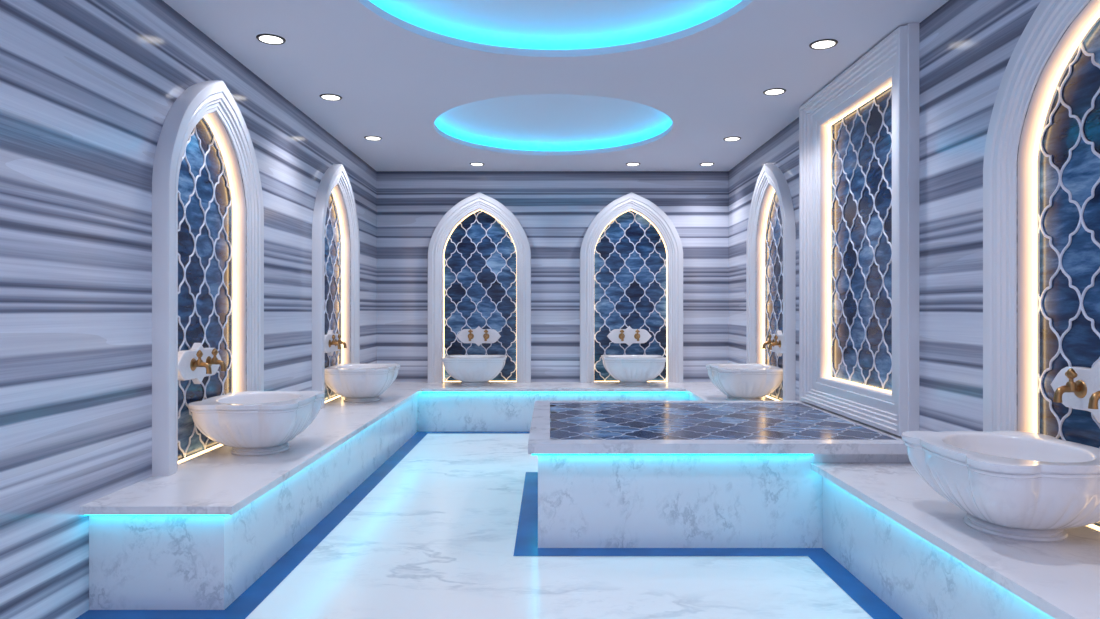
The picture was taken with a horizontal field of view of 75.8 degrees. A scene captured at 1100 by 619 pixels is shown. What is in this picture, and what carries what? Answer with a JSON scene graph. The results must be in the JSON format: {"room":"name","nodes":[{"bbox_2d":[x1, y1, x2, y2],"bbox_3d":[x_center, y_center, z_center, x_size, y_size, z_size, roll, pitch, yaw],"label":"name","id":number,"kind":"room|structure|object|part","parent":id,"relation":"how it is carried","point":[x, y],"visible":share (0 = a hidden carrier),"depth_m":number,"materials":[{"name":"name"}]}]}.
{"room":"spa","nodes":[
{"label":"spa","id":0,"kind":"room"},
{"bbox_2d":[0,0,376,618],"bbox_3d":[-1.880,-0.137,3.032,0.001,2.726,9.263,0,0,0],"label":"wall","id":1,"kind":"structure","parent":0,"point":[89,88],"depth_m":2.89,"materials":[{"name":"stone"}]},
{"bbox_2d":[152,80,263,475],"bbox_3d":[-1.877,-0.237,3.890,0.155,2.049,1.120,0,0,0],"label":"arched niche","id":2,"kind":"object","parent":1,"relation":"attached to","point":[208,242],"visible":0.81,"depth_m":3.90,"materials":[{"name":"white paint"}]},
{"bbox_2d":[178,343,226,383],"bbox_3d":[-1.849,0.290,3.800,0.136,0.222,0.486,0,0,0],"label":"plaque","id":3,"kind":"object","parent":2,"relation":"attached to","point":[196,363],"visible":0.99,"depth_m":3.73,"materials":[{"name":"white stone"}]},
{"bbox_2d":[190,350,211,373],"bbox_3d":[-1.829,0.276,3.716,0.098,0.124,0.068,0,0,0],"label":"tap","id":4,"kind":"object","parent":3,"relation":"on","point":[196,362],"depth_m":3.71,"materials":[{"name":"gold metal"}]},
{"bbox_2d":[206,348,226,370],"bbox_3d":[-1.829,0.276,3.884,0.098,0.124,0.068,0,0,0],"label":"tap","id":5,"kind":"object","parent":3,"relation":"on","point":[211,353],"depth_m":3.87,"materials":[{"name":"gold metal"}]},
{"bbox_2d":[312,164,359,408],"bbox_3d":[-1.877,-0.237,6.130,0.155,2.049,1.120,0,0,0],"label":"arched niche","id":6,"kind":"object","parent":1,"relation":"attached to","point":[331,236],"visible":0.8,"depth_m":6.25,"materials":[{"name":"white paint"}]},
{"bbox_2d":[325,330,346,355],"bbox_3d":[-1.849,0.290,6.100,0.136,0.222,0.486,0,0,0],"label":"plaque","id":7,"kind":"object","parent":6,"relation":"attached to","point":[332,341],"visible":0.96,"depth_m":6.06,"materials":[{"name":"white stone"}]},
{"bbox_3d":[-1.897,0.290,6.100,0.040,0.222,0.486,0,0,0],"label":"plate","id":8,"kind":"part","parent":7,"relation":"part of","materials":[{"name":"white stone"}]},
{"bbox_2d":[329,335,340,348],"bbox_3d":[-1.829,0.276,6.016,0.098,0.124,0.068,0,0,0],"label":"tap","id":9,"kind":"object","parent":7,"relation":"on","point":[331,342],"depth_m":6.01,"materials":[{"name":"gold metal"}]},
{"bbox_2d":[335,334,346,347],"bbox_3d":[-1.829,0.276,6.184,0.098,0.124,0.068,0,0,0],"label":"tap","id":10,"kind":"object","parent":7,"relation":"on","point":[337,336],"depth_m":6.18,"materials":[{"name":"gold metal"}]},
{"bbox_2d":[377,171,727,381],"bbox_3d":[0.028,-0.137,7.663,3.816,2.726,0.001,0,0,0],"label":"wall","id":11,"kind":"structure","parent":0,"point":[555,210],"depth_m":7.66,"materials":[{"name":"stone"}]},
{"bbox_2d":[428,192,530,382],"bbox_3d":[-0.761,-0.237,7.660,1.120,2.049,0.155,0,0,0],"label":"arched niche","id":12,"kind":"object","parent":11,"relation":"attached to","point":[479,252],"visible":0.93,"depth_m":7.72,"materials":[{"name":"white stone"}]},
{"bbox_2d":[457,326,500,345],"bbox_3d":[-0.775,0.290,7.632,0.486,0.222,0.136,0,0,0],"label":"plaque","id":13,"kind":"object","parent":12,"relation":"attached to","point":[478,336],"visible":1,"depth_m":7.66,"materials":[{"name":"white stone"}]},
{"bbox_2d":[468,329,473,340],"bbox_3d":[-0.859,0.276,7.612,0.068,0.124,0.098,0,0,0],"label":"tap","id":14,"kind":"object","parent":13,"relation":"on","point":[470,331],"depth_m":7.65,"materials":[{"name":"gold metal"}]},
{"bbox_2d":[483,329,488,340],"bbox_3d":[-0.691,0.276,7.612,0.068,0.124,0.098,0,0,0],"label":"tap","id":15,"kind":"object","parent":13,"relation":"on","point":[485,331],"depth_m":7.65,"materials":[{"name":"gold metal"}]},
{"bbox_2d":[580,192,682,382],"bbox_3d":[0.878,-0.237,7.660,1.120,2.049,0.155,0,0,0],"label":"arched niche","id":16,"kind":"object","parent":11,"relation":"attached to","point":[631,252],"visible":0.94,"depth_m":7.72,"materials":[{"name":"white stone"}]},
{"bbox_2d":[607,326,650,345],"bbox_3d":[0.862,0.290,7.632,0.486,0.222,0.136,0,0,0],"label":"plaque","id":17,"kind":"object","parent":16,"relation":"attached to","point":[629,336],"visible":1,"depth_m":7.66,"materials":[{"name":"white stone"}]},
{"bbox_2d":[619,329,624,340],"bbox_3d":[0.778,0.276,7.612,0.068,0.124,0.098,0,0,0],"label":"tap","id":18,"kind":"object","parent":17,"relation":"on","point":[621,331],"depth_m":7.65,"materials":[{"name":"gold metal"}]},
{"bbox_2d":[634,329,639,340],"bbox_3d":[0.946,0.276,7.612,0.068,0.124,0.098,0,0,0],"label":"tap","id":19,"kind":"object","parent":17,"relation":"on","point":[636,331],"depth_m":7.65,"materials":[{"name":"gold metal"}]},
{"bbox_2d":[163,0,948,170],"bbox_3d":[0.028,-1.500,3.032,3.816,0.001,9.263,0,0,0],"label":"ceiling","id":20,"kind":"structure","parent":0,"point":[393,82],"depth_m":4.53,"materials":[{"name":"paint"}]},
{"bbox_2d":[256,34,285,44],"bbox_3d":[-1.547,-1.497,3.915,0.154,0.006,0.154,0,0,0],"label":"recessed light","id":21,"kind":"object","parent":20,"relation":"in","point":[271,39],"visible":1,"depth_m":3.92,"materials":[{"name":"white metal"}]},
{"bbox_2d":[320,94,341,100],"bbox_3d":[-1.547,-1.497,4.984,0.154,0.006,0.154,0,0,0],"label":"recessed light","id":22,"kind":"object","parent":20,"relation":"in","point":[331,97],"visible":1,"depth_m":4.99,"materials":[{"name":"white metal"}]},
{"bbox_2d":[364,136,381,140],"bbox_3d":[-1.547,-1.497,6.175,0.154,0.006,0.154,0,0,0],"label":"recessed light","id":23,"kind":"object","parent":20,"relation":"in","point":[373,138],"visible":1,"depth_m":6.18,"materials":[{"name":"white metal"}]},
{"bbox_2d":[470,162,483,165],"bbox_3d":[-0.753,-1.497,7.278,0.154,0.006,0.154,0,0,0],"label":"recessed light","id":24,"kind":"object","parent":20,"relation":"in","point":[474,163],"visible":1,"depth_m":7.29,"materials":[{"name":"white metal"}]},
{"bbox_2d":[434,94,672,155],"bbox_3d":[0.028,-1.623,5.900,2.190,0.247,2.190,0,0,0],"label":"cove","id":25,"kind":"object","parent":20,"relation":"attached to","point":[536,124],"visible":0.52,"depth_m":6.39,"materials":[{"name":"paint"}]},
{"bbox_2d":[358,0,753,56],"bbox_3d":[0.028,-1.623,3.210,2.190,0.247,2.190,0,0,0],"label":"cove","id":26,"kind":"object","parent":20,"relation":"attached to","point":[534,28],"visible":0.96,"depth_m":4.00,"materials":[{"name":"paint"}]},
{"bbox_2d":[626,162,639,165],"bbox_3d":[0.856,-1.497,7.278,0.154,0.006,0.154,0,0,0],"label":"recessed light","id":27,"kind":"object","parent":20,"relation":"in","point":[632,163],"visible":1,"depth_m":7.29,"materials":[{"name":"white metal"}]},
{"bbox_2d":[699,162,714,165],"bbox_3d":[1.618,-1.497,7.278,0.154,0.006,0.154,0,0,0],"label":"recessed light","id":28,"kind":"object","parent":20,"relation":"in","point":[707,163],"visible":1,"depth_m":7.29,"materials":[{"name":"white metal"}]},
{"bbox_2d":[723,137,740,140],"bbox_3d":[1.600,-1.497,6.200,0.154,0.006,0.154,0,0,0],"label":"recessed light","id":29,"kind":"object","parent":20,"relation":"in","point":[726,138],"visible":1,"depth_m":6.18,"materials":[{"name":"white metal"}]},
{"bbox_2d":[763,88,785,95],"bbox_3d":[1.545,-1.497,4.858,0.154,0.006,0.154,0,0,0],"label":"recessed light","id":30,"kind":"object","parent":20,"relation":"in","point":[774,91],"visible":1,"depth_m":4.85,"materials":[{"name":"white metal"}]},
{"bbox_2d":[809,39,837,49],"bbox_3d":[1.545,-1.497,3.989,0.154,0.006,0.154,0,0,0],"label":"recessed light","id":31,"kind":"object","parent":20,"relation":"in","point":[821,44],"visible":1,"depth_m":3.99,"materials":[{"name":"white metal"}]},
{"bbox_2d":[245,434,872,618],"bbox_3d":[0.028,1.251,3.031,3.816,0.050,9.263,0,0,0],"label":"floor","id":32,"kind":"structure","parent":0,"point":[435,538],"depth_m":3.27,"materials":[{"name":"stone"}]},
{"bbox_2d":[76,431,902,618],"bbox_3d":[-0.240,1.224,2.745,3.280,0.001,8.690,0,0,0],"label":"trim","id":33,"kind":"structure","parent":32,"relation":"on","point":[526,544],"depth_m":3.54,"materials":[{"name":"blue stone"}]},
{"bbox_2d":[80,382,1099,618],"bbox_3d":[0.028,1.006,3.031,3.814,0.439,9.262,0,0,0],"label":"bench","id":34,"kind":"object","parent":32,"relation":"on","point":[198,536],"visible":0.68,"depth_m":2.96,"materials":[{"name":"white stone"}]},
{"bbox_2d":[188,391,324,455],"bbox_3d":[-1.620,0.640,3.955,0.568,0.294,0.648,0,0,0],"label":"sink","id":35,"kind":"object","parent":34,"relation":"on","point":[252,423],"visible":1,"depth_m":3.71,"materials":[{"name":"white stone"}]},
{"bbox_2d":[325,363,399,402],"bbox_3d":[-1.632,0.640,6.130,0.568,0.294,0.648,0,0,0],"label":"sink","id":36,"kind":"object","parent":34,"relation":"on","point":[358,383],"visible":0.98,"depth_m":5.88,"materials":[{"name":"white stone"}]},
{"bbox_2d":[442,355,506,385],"bbox_3d":[-0.785,0.640,7.408,0.648,0.294,0.568,0,0,0],"label":"sink","id":37,"kind":"object","parent":34,"relation":"on","point":[472,370],"visible":1,"depth_m":7.17,"materials":[{"name":"white stone"}]},
{"bbox_2d":[601,355,666,385],"bbox_3d":[0.872,0.640,7.408,0.648,0.294,0.568,0,0,0],"label":"sink","id":38,"kind":"object","parent":34,"relation":"on","point":[629,370],"visible":1,"depth_m":7.17,"materials":[{"name":"white stone"}]},
{"bbox_2d":[705,364,782,400],"bbox_3d":[1.682,0.640,6.120,0.568,0.294,0.648,0,0,0],"label":"sink","id":39,"kind":"object","parent":34,"relation":"on","point":[739,382],"visible":0.95,"depth_m":5.86,"materials":[{"name":"white stone"}]},
{"bbox_2d":[902,431,1099,541],"bbox_3d":[1.672,0.640,2.545,0.568,0.294,0.648,0,0,0],"label":"sink","id":40,"kind":"object","parent":34,"relation":"on","point":[1015,485],"visible":1,"depth_m":2.38,"materials":[{"name":"white stone"}]},
{"bbox_2d":[528,401,910,547],"bbox_3d":[0.911,0.952,4.410,2.046,0.548,1.680,0,0,0],"label":"platform","id":41,"kind":"object","parent":32,"relation":"on","point":[612,474],"visible":1,"depth_m":3.63,"materials":[{"name":"stone"}]},
{"bbox_2d":[728,0,1099,532],"bbox_3d":[1.936,-0.137,3.032,0.001,2.726,9.263,0,0,0],"label":"wall","id":42,"kind":"structure","parent":0,"point":[966,47],"depth_m":3.43,"materials":[{"name":"stone"}]},
{"bbox_2d":[746,164,795,400],"bbox_3d":[1.933,-0.237,6.120,0.155,2.049,1.120,0,0,0],"label":"arched niche","id":43,"kind":"object","parent":42,"relation":"attached to","point":[770,254],"visible":0.73,"depth_m":6.27,"materials":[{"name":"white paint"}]},
{"bbox_2d":[762,330,782,356],"bbox_3d":[1.905,0.290,6.020,0.136,0.222,0.486,0,0,0],"label":"plaque","id":44,"kind":"object","parent":43,"relation":"attached to","point":[775,342],"visible":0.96,"depth_m":5.99,"materials":[{"name":"white stone"}]},
{"bbox_2d":[762,334,773,348],"bbox_3d":[1.885,0.276,6.104,0.098,0.124,0.068,0,0,0],"label":"tap","id":45,"kind":"object","parent":44,"relation":"on","point":[771,337],"depth_m":6.10,"materials":[{"name":"gold metal"}]},
{"bbox_2d":[768,335,780,349],"bbox_3d":[1.885,0.276,5.936,0.098,0.124,0.068,0,0,0],"label":"tap","id":46,"kind":"object","parent":44,"relation":"on","point":[777,338],"depth_m":5.93,"materials":[{"name":"gold metal"}]},
{"bbox_3d":[1.953,0.290,6.020,0.040,0.222,0.486,0,0,0],"label":"plate","id":47,"kind":"part","parent":44,"relation":"part of","materials":[{"name":"white stone"}]},
{"bbox_2d":[799,23,918,436],"bbox_3d":[1.923,-0.411,4.460,0.175,2.176,1.520,0,0,0],"label":"lattice panel","id":48,"kind":"object","parent":42,"relation":"attached to","point":[859,134],"visible":1,"depth_m":4.43,"materials":[{"name":"white stone"}]},
{"bbox_2d":[983,0,1099,531],"bbox_3d":[1.933,-0.237,2.475,0.155,2.049,1.120,0,0,0],"label":"arched niche","id":49,"kind":"object","parent":42,"relation":"attached to","point":[1041,210],"visible":0.78,"depth_m":2.81,"materials":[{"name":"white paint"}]},
{"bbox_2d":[1051,360,1099,422],"bbox_3d":[1.905,0.290,2.490,0.136,0.222,0.486,0,0,0],"label":"plaque","id":50,"kind":"object","parent":49,"relation":"attached to","point":[1078,388],"visible":1,"depth_m":2.56,"materials":[{"name":"white stone"}]},
{"bbox_2d":[1053,368,1086,402],"bbox_3d":[1.885,0.276,2.574,0.098,0.124,0.068,0,0,0],"label":"tap","id":51,"kind":"object","parent":50,"relation":"on","point":[1076,387],"depth_m":2.56,"materials":[{"name":"gold metal"}]},
{"bbox_2d":[1088,391,1099,408],"bbox_3d":[1.885,0.276,2.406,0.098,0.124,0.068,0,0,0],"label":"tap","id":52,"kind":"object","parent":50,"relation":"on","point":[1093,400],"depth_m":2.40,"materials":[{"name":"gold metal"}]}
]}

